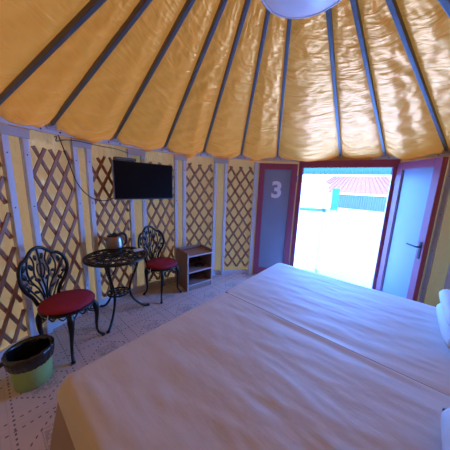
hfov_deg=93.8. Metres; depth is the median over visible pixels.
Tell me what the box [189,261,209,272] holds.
shelf
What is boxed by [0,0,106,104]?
rib
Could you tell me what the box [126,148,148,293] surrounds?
trim
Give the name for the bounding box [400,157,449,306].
wall
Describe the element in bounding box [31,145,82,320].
lattice panel
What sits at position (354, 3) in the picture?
rib
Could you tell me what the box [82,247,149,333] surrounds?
bistro table
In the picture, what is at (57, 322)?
baseboard
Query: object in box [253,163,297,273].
door
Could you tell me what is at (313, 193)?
cabin
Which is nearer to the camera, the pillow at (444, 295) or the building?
the pillow at (444, 295)
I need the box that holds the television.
[112,160,172,199]
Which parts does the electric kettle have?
lid, handle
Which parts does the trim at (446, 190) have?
post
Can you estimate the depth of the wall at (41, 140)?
2.59 m
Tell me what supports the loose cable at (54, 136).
hanging from the trim at (2, 120)
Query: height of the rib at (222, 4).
0.658 m
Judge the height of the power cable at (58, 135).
0.654 m
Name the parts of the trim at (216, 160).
post, post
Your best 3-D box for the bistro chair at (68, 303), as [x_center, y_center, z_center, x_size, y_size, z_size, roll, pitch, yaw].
[-1.470,0.672,1.934,0.498,0.958,0.456,3,11,6]
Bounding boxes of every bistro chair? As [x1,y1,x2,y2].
[16,246,104,364]
[137,225,181,303]
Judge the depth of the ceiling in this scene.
1.62 m
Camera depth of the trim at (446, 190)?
2.56 m
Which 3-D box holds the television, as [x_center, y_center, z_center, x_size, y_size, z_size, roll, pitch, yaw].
[-1.068,-0.573,2.763,0.768,0.458,0.156,-8,15,-43]
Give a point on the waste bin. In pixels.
(28, 362)
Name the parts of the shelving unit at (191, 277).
panel, panel, panel, panel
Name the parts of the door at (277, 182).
panel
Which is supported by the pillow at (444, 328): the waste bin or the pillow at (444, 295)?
the pillow at (444, 295)
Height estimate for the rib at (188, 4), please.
0.658 m
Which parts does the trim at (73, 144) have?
post, post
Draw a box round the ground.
[294,204,383,287]
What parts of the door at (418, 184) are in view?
panel, handle plate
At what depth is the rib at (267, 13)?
1.66 m
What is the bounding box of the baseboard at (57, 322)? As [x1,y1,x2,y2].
[0,270,247,360]
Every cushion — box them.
[37,289,94,315]
[146,257,177,269]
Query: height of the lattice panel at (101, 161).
1.742 m
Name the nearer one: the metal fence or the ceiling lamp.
the ceiling lamp
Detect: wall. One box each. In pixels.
[0,123,299,350]
[297,155,401,161]
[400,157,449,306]
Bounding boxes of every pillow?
[436,303,449,348]
[439,289,449,327]
[441,408,449,449]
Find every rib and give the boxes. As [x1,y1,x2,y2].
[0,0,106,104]
[44,0,152,130]
[110,0,195,142]
[162,0,227,149]
[201,0,250,153]
[239,9,270,156]
[275,19,291,157]
[326,8,342,156]
[350,0,388,156]
[386,0,449,153]
[438,0,449,17]
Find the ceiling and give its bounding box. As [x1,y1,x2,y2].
[0,0,449,161]
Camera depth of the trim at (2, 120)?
2.54 m
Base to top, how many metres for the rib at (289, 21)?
0.658 m
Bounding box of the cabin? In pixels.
[300,179,329,211]
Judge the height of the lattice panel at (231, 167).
1.728 m
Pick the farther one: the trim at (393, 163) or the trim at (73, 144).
the trim at (393, 163)
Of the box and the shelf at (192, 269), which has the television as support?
the box
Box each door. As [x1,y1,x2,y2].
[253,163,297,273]
[376,157,448,300]
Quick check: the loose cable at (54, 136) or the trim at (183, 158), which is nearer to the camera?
the loose cable at (54, 136)
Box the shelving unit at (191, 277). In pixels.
[177,244,212,291]
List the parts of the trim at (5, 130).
post, post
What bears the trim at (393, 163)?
attached to the wall at (337, 157)
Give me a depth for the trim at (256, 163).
3.57 m
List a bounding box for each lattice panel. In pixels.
[0,162,27,346]
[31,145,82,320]
[92,156,132,296]
[146,162,174,281]
[186,163,213,245]
[224,166,253,266]
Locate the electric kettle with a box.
[103,232,127,252]
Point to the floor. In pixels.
(27, 419)
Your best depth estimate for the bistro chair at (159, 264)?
2.91 m
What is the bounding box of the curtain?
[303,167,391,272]
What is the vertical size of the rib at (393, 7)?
0.658 m
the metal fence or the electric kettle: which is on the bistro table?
the electric kettle
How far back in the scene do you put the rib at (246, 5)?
1.58 m
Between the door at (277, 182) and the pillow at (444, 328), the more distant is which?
the door at (277, 182)
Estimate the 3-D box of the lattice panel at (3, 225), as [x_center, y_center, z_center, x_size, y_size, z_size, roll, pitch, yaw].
[-1.883,0.214,1.628,0.031,1.754,0.453,4,11,11]
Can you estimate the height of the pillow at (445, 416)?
0.157 m
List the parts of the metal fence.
rail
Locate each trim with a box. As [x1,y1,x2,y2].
[0,116,449,160]
[0,124,52,336]
[70,138,102,312]
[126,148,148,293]
[174,154,186,281]
[212,158,228,275]
[248,162,258,274]
[290,159,400,289]
[418,158,449,302]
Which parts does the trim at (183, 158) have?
post, post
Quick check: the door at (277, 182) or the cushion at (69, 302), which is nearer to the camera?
the cushion at (69, 302)
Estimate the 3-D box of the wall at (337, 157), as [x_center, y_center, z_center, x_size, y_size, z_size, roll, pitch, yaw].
[1.779,-0.985,3.105,1.381,0.080,0.030,8,12,28]
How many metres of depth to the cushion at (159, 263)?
2.84 m
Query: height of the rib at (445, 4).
0.652 m
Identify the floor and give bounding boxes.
[0,273,255,449]
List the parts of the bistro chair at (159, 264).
leg, frame, seat frame, leg, leg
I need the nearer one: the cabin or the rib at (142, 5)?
the rib at (142, 5)
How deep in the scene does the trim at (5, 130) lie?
1.85 m
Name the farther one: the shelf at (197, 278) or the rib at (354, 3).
the shelf at (197, 278)
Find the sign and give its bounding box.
[330,188,339,212]
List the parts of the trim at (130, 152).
post, post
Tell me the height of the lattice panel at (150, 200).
1.744 m
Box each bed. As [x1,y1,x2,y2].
[50,293,449,449]
[225,263,449,395]
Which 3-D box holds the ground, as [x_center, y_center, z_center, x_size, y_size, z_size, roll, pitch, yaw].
[6.669,-2.356,22.983,70.000,0.100,60.000,2,11,0]
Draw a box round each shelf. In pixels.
[107,286,130,297]
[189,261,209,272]
[189,272,209,284]
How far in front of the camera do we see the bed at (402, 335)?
1.65 m
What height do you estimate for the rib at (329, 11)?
0.658 m
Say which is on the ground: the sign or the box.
the sign
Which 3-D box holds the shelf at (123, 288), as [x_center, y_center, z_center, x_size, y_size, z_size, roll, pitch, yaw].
[-1.238,0.781,2.458,0.250,0.020,0.250,2,11,0]
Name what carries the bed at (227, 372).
on the floor
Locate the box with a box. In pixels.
[113,156,135,161]
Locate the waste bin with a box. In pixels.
[0,334,54,392]
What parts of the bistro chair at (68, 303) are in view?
leg, frame, seat frame, leg, leg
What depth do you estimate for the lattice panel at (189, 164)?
3.35 m
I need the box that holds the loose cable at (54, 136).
[54,136,126,152]
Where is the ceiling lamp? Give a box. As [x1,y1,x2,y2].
[261,0,340,18]
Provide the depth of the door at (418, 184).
2.56 m
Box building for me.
[324,175,389,203]
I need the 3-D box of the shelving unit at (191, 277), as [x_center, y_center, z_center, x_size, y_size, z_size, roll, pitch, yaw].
[-0.472,0.642,3.287,0.433,0.592,0.337,-6,13,-38]
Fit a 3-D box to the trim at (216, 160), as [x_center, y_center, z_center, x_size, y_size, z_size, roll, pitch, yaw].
[-0.098,-0.083,3.510,0.234,1.962,0.058,-1,11,-16]
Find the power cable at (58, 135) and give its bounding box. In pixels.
[58,135,113,200]
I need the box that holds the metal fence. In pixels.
[338,193,386,211]
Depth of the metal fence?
17.52 m

